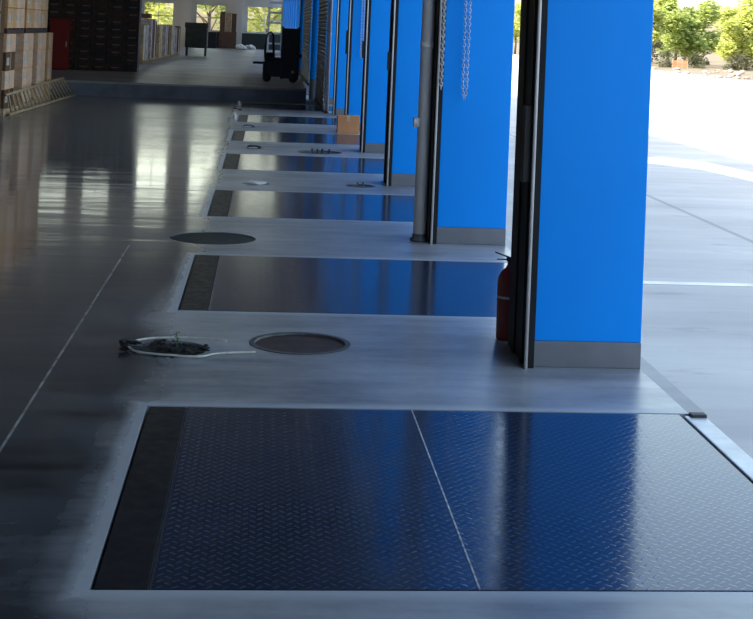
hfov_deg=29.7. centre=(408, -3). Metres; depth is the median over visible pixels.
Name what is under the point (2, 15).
carton
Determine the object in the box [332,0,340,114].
door track
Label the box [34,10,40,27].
carton
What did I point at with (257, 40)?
baseboard
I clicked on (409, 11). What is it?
pier
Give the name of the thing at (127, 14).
carton
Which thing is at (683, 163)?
pale patch
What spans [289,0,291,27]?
pier
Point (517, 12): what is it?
broadleaf tree
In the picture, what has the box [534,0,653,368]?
pier
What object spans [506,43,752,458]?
ground
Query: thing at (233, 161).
dock leveler
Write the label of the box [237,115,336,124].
dock leveler
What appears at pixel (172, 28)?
load
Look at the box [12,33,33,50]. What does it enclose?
carton
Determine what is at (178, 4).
wall
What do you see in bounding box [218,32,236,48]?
wooden crate
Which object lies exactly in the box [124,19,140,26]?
carton
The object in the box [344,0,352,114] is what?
door track
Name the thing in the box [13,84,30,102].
carton
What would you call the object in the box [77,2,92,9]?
carton
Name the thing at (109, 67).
carton
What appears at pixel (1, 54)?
carton
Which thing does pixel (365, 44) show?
door track
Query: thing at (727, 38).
shrub
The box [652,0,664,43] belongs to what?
broadleaf tree
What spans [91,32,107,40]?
carton
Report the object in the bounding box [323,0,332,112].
pipe
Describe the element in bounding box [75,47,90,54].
carton
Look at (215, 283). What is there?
dock leveler
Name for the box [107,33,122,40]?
carton
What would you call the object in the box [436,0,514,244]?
pier
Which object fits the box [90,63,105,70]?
carton
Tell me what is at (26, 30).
wooden pallet
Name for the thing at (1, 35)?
carton
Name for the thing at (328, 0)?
door track
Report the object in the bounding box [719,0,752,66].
broadleaf tree
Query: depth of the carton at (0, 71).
23.88 m
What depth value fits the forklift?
35.54 m
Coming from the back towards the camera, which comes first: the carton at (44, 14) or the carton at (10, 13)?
the carton at (44, 14)
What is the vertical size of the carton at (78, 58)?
0.204 m
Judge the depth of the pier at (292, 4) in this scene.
55.04 m
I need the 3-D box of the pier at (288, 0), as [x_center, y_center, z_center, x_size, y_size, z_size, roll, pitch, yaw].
[-4.960,0.734,64.977,1.068,4.069,1.502,3,-1,-6]
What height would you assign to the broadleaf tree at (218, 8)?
7.438 m
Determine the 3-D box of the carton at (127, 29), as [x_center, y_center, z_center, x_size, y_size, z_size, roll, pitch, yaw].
[-7.532,0.887,38.783,0.414,0.204,0.602,3,-1,-6]
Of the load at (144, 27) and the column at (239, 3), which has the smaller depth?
the load at (144, 27)
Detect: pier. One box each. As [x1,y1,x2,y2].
[285,0,286,27]
[286,0,287,27]
[287,0,289,27]
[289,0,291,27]
[290,0,293,27]
[293,0,295,28]
[295,0,298,28]
[298,0,327,75]
[309,0,318,99]
[329,0,336,103]
[336,0,348,114]
[348,0,365,130]
[365,0,390,152]
[391,0,422,186]
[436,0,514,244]
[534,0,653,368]
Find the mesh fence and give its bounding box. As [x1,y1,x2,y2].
[672,60,687,68]
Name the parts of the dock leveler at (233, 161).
plate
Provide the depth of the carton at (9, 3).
24.31 m
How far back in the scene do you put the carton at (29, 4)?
26.19 m
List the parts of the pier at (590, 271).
grey skirting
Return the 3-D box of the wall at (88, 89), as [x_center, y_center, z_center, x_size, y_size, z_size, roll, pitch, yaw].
[-12.910,2.440,58.144,15.965,0.317,53.650,3,-1,-6]
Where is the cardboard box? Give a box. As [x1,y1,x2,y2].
[336,115,359,133]
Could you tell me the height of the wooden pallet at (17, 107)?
0.130 m
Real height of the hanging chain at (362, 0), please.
3.130 m
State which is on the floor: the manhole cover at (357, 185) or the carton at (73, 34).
the manhole cover at (357, 185)
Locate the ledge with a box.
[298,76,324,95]
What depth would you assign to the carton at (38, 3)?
27.18 m
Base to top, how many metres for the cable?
0.011 m
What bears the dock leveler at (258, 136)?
on the floor
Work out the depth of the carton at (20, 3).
25.31 m
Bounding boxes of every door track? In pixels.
[324,0,328,103]
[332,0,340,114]
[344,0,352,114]
[359,0,370,152]
[383,0,398,185]
[425,0,445,243]
[507,0,547,368]
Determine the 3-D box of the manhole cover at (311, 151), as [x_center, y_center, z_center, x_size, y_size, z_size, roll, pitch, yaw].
[-1.222,2.180,19.635,0.616,0.193,0.616,3,-1,-6]
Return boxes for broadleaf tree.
[144,2,172,24]
[197,4,225,29]
[247,7,281,32]
[514,3,520,53]
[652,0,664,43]
[653,24,673,59]
[654,0,678,8]
[659,0,710,59]
[670,0,721,55]
[712,6,742,61]
[714,7,752,69]
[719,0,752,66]
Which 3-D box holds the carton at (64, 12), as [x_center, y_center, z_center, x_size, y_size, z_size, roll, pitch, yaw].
[-9.185,0.404,38.628,0.414,0.204,0.602,3,-1,-6]
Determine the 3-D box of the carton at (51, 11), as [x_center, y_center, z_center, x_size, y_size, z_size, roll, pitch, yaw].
[-9.602,0.385,38.587,0.414,0.204,0.602,3,-1,-6]
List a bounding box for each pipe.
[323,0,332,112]
[410,0,434,241]
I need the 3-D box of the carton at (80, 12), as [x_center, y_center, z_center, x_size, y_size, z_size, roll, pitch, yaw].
[-8.767,0.422,38.670,0.414,0.204,0.602,3,-1,-6]
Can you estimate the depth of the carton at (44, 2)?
27.96 m
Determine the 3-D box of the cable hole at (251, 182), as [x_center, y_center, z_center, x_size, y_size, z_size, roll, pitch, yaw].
[-1.653,2.067,15.403,0.292,0.173,0.292,3,-1,-6]
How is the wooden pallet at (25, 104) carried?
on the floor
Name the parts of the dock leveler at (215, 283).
plate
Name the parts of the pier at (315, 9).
grey skirting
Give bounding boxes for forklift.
[253,26,301,82]
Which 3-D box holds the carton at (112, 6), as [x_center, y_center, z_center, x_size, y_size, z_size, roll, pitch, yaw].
[-7.924,0.254,38.757,0.414,0.204,0.602,3,-1,-6]
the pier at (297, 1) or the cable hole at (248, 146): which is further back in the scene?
the pier at (297, 1)
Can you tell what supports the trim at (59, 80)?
attached to the platform
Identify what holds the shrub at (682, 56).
on the ground
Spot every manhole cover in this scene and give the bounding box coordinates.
[171,233,254,244]
[249,332,349,354]
[298,148,341,153]
[345,182,375,187]
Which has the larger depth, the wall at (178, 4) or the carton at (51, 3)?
the wall at (178, 4)
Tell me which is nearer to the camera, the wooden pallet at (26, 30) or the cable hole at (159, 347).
the cable hole at (159, 347)
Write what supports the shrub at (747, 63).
on the ground
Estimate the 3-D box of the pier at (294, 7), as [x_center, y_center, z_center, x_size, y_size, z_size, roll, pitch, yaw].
[-3.591,0.452,51.248,1.068,4.069,1.502,3,-1,-6]
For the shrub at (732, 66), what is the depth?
166.25 m
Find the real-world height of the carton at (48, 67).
0.315 m
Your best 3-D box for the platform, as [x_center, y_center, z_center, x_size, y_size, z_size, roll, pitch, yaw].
[-12.902,2.276,58.138,15.965,0.012,53.670,3,-1,-6]
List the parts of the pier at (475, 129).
grey skirting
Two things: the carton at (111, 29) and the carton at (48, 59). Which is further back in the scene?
the carton at (111, 29)
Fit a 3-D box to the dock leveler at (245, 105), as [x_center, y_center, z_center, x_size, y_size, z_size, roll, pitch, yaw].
[-2.299,2.516,30.518,2.526,0.330,2.073,3,-1,-6]
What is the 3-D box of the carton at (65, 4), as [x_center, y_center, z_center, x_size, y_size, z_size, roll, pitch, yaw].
[-9.176,0.199,38.633,0.414,0.204,0.602,3,-1,-6]
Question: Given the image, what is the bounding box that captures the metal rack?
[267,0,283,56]
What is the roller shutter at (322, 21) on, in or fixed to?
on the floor
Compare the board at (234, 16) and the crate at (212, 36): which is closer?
the crate at (212, 36)
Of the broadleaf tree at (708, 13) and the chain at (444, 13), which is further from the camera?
the broadleaf tree at (708, 13)
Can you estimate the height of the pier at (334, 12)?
4.399 m
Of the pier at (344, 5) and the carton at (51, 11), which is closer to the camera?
the pier at (344, 5)
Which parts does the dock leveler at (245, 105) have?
plate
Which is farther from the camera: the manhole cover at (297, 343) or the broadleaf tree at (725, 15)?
the broadleaf tree at (725, 15)
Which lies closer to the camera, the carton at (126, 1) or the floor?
the floor
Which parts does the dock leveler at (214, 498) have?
plate, lip plate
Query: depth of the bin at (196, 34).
60.98 m
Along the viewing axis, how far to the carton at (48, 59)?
28.77 m
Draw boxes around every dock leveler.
[94,407,752,591]
[180,255,506,316]
[209,190,413,221]
[223,154,383,173]
[232,131,359,144]
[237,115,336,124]
[242,103,332,111]
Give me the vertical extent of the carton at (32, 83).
0.315 m
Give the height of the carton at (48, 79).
0.315 m
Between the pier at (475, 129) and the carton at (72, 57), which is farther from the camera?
the carton at (72, 57)
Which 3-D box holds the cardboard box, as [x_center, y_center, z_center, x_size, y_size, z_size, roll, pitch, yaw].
[-0.999,2.097,23.579,0.360,0.292,0.282,3,-1,-6]
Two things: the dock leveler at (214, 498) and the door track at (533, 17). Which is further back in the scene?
the door track at (533, 17)
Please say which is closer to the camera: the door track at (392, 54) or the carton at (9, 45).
the door track at (392, 54)
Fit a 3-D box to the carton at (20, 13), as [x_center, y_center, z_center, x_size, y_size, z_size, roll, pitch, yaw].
[-7.198,0.355,25.273,0.602,0.346,0.820,3,-1,-6]
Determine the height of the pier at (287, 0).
4.069 m
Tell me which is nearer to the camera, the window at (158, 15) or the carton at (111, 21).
the carton at (111, 21)
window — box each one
[143,1,173,23]
[195,4,225,31]
[245,6,281,34]
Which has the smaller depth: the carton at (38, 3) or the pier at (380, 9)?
the pier at (380, 9)
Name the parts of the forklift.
seat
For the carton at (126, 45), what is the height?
0.204 m
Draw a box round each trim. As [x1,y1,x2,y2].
[56,80,306,90]
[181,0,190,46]
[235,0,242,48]
[505,238,706,414]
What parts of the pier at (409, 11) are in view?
grey skirting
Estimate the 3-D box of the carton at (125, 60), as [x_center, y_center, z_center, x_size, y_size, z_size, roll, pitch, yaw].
[-7.566,1.706,38.763,0.414,0.204,0.602,3,-1,-6]
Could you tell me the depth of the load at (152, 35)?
48.95 m
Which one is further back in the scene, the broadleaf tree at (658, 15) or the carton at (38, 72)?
the broadleaf tree at (658, 15)
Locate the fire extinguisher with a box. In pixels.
[495,251,510,340]
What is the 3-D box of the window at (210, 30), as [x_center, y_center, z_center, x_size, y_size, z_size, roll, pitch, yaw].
[-11.849,1.213,85.288,1.900,1.660,0.220,3,-1,-6]
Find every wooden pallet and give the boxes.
[0,106,12,116]
[4,28,23,33]
[12,103,20,111]
[20,101,29,108]
[24,28,46,32]
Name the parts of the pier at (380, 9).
grey skirting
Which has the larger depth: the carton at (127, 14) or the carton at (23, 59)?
the carton at (127, 14)
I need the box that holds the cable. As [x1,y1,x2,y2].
[128,336,254,357]
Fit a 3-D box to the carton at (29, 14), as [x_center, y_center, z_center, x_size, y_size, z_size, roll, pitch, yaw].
[-7.302,0.376,26.317,0.602,0.346,0.820,3,-1,-6]
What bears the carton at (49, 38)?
on the carton at (48, 59)
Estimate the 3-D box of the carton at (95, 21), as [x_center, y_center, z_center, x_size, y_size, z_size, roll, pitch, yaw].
[-8.358,0.645,38.706,0.414,0.204,0.602,3,-1,-6]
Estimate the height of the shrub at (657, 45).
3.811 m
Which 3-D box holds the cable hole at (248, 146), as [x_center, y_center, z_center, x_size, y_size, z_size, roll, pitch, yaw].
[-2.161,2.156,19.894,0.252,0.175,0.252,3,-1,-6]
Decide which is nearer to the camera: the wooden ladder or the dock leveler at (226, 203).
the dock leveler at (226, 203)
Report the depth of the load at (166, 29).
54.12 m
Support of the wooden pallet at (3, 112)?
on the floor
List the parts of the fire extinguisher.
handle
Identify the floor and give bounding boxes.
[0,94,752,618]
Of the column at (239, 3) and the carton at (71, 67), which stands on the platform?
the carton at (71, 67)
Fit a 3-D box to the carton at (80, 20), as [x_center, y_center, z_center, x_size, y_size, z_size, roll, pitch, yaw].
[-8.776,0.627,38.664,0.414,0.204,0.602,3,-1,-6]
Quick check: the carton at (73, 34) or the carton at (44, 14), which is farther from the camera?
the carton at (73, 34)
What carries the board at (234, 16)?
on the platform
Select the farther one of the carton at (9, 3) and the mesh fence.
the mesh fence
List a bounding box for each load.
[139,24,148,63]
[141,13,156,61]
[156,25,162,59]
[157,24,174,56]
[161,25,169,58]
[174,26,180,55]
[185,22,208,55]
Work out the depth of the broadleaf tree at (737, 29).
171.78 m
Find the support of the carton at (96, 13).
on the carton at (95, 21)
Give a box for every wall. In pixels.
[50,82,305,103]
[142,0,281,45]
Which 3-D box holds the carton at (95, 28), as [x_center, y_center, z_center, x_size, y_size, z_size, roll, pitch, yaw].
[-8.367,0.850,38.701,0.414,0.204,0.602,3,-1,-6]
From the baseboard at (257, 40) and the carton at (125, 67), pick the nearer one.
the carton at (125, 67)
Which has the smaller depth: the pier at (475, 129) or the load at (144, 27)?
the pier at (475, 129)
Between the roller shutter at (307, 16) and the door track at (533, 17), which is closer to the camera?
the door track at (533, 17)
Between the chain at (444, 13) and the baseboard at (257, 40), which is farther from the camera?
the baseboard at (257, 40)
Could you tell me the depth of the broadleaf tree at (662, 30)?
250.09 m
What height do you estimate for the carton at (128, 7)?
0.204 m
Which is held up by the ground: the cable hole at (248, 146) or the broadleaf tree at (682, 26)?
the broadleaf tree at (682, 26)
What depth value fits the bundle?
81.84 m
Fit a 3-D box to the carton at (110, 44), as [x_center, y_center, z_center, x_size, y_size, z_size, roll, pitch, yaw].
[-7.966,1.278,38.732,0.414,0.204,0.602,3,-1,-6]
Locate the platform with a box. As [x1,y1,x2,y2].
[51,46,305,88]
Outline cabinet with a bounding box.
[50,18,71,69]
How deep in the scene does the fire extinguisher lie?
7.96 m
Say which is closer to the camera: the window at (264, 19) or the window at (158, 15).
the window at (158, 15)
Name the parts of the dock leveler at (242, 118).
plate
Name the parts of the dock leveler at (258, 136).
plate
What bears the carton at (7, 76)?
on the carton at (4, 99)
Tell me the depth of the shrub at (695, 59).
169.86 m
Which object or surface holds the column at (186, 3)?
attached to the wall at (178, 4)
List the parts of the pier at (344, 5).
grey skirting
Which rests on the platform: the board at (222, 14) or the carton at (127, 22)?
the board at (222, 14)
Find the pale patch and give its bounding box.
[648,157,752,181]
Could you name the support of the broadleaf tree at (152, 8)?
on the ground
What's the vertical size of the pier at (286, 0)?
4.069 m
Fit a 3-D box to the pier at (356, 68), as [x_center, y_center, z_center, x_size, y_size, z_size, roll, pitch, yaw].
[-0.676,0.076,24.451,0.569,4.399,0.542,3,-1,-6]
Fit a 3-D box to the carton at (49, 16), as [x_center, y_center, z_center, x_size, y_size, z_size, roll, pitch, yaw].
[-9.611,0.590,38.582,0.414,0.204,0.602,3,-1,-6]
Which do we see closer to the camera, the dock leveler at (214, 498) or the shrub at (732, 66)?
the dock leveler at (214, 498)
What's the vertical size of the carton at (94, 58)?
0.204 m
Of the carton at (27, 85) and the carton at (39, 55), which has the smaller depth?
the carton at (27, 85)
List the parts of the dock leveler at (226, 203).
plate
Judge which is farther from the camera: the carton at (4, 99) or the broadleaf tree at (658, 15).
the broadleaf tree at (658, 15)
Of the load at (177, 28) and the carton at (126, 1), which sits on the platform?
the load at (177, 28)
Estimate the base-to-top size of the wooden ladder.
0.462 m
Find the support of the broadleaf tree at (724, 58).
on the ground
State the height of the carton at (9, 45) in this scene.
0.315 m
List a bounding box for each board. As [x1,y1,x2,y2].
[220,12,225,31]
[225,13,231,31]
[231,13,236,31]
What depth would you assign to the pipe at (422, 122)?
11.63 m
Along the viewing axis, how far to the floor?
7.42 m
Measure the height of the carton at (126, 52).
0.204 m
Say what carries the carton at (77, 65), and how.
on the platform
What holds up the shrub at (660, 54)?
on the ground
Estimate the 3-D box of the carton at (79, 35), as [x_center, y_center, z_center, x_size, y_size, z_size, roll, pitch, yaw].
[-8.793,1.036,38.654,0.414,0.204,0.602,3,-1,-6]
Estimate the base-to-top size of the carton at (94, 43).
0.204 m
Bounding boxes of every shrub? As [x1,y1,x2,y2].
[651,40,664,61]
[656,49,679,66]
[677,51,709,64]
[683,51,704,67]
[720,38,751,65]
[722,53,746,69]
[738,53,752,69]
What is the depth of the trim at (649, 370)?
7.06 m
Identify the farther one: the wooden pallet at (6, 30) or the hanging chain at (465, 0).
the wooden pallet at (6, 30)
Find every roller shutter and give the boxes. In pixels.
[301,0,312,85]
[314,0,327,111]
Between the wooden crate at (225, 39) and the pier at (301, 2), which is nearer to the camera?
the pier at (301, 2)
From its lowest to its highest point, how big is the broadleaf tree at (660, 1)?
11.745 m
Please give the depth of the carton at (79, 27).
38.36 m
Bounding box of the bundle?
[235,44,255,49]
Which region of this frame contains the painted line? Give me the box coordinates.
[643,281,752,286]
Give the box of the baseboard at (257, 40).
[216,32,280,49]
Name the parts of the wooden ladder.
rail, rail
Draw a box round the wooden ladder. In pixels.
[5,76,75,115]
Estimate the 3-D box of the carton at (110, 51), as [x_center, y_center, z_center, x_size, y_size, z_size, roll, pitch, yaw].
[-7.975,1.483,38.727,0.414,0.204,0.602,3,-1,-6]
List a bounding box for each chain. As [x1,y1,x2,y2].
[360,0,365,58]
[439,0,446,89]
[461,0,471,99]
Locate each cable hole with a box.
[119,339,209,357]
[245,180,266,184]
[247,145,260,148]
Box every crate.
[207,32,216,47]
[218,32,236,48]
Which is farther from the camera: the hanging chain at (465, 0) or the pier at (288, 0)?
the pier at (288, 0)
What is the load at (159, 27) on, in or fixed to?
on the platform
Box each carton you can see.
[0,0,5,12]
[0,13,4,32]
[0,33,15,51]
[0,34,3,52]
[0,53,2,70]
[0,71,1,89]
[0,88,13,108]
[1,70,13,89]
[2,52,14,70]
[4,8,16,27]
[5,0,16,7]
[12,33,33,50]
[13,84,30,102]
[14,67,31,85]
[15,50,32,67]
[16,8,24,27]
[17,0,24,8]
[17,0,34,8]
[24,9,33,27]
[31,0,41,9]
[31,81,43,98]
[32,49,45,65]
[32,65,44,81]
[33,33,46,48]
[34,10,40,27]
[40,10,47,27]
[41,0,47,9]
[44,64,51,79]
[44,79,50,94]
[45,8,60,15]
[45,48,51,63]
[46,32,52,47]
[47,15,60,22]
[48,0,61,7]
[61,1,76,8]
[61,8,76,16]
[69,62,74,69]
[70,54,74,61]
[71,32,75,38]
[74,62,89,69]
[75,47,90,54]
[75,55,90,62]
[76,17,92,24]
[76,24,91,31]
[76,32,91,39]
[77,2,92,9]
[77,9,92,16]
[90,55,105,62]
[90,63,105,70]
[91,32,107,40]
[91,40,106,47]
[92,17,107,24]
[92,25,107,32]
[93,10,108,17]
[106,63,121,71]
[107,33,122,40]
[107,41,122,48]
[107,48,122,55]
[108,18,123,25]
[108,26,123,33]
[109,3,124,10]
[122,49,139,56]
[122,56,139,64]
[122,64,138,71]
[123,26,140,33]
[123,34,140,41]
[123,41,139,48]
[124,4,141,11]
[124,11,141,18]
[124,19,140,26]
[125,0,141,3]
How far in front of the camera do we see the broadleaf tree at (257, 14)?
114.79 m
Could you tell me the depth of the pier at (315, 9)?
34.02 m
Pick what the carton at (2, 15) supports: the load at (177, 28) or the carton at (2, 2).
the carton at (2, 2)
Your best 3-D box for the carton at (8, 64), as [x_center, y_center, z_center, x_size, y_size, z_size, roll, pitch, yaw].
[-7.149,1.082,24.453,0.602,0.315,0.870,3,-1,-6]
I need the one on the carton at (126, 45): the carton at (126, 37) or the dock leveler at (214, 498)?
the carton at (126, 37)
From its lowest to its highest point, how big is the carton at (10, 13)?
0.346 m
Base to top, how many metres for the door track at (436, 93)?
4.380 m
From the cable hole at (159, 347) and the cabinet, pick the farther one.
the cabinet
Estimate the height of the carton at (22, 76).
0.315 m
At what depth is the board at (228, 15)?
84.79 m
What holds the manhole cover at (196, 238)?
on the floor
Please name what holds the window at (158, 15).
in the wall at (178, 4)
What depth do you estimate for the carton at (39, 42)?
27.55 m

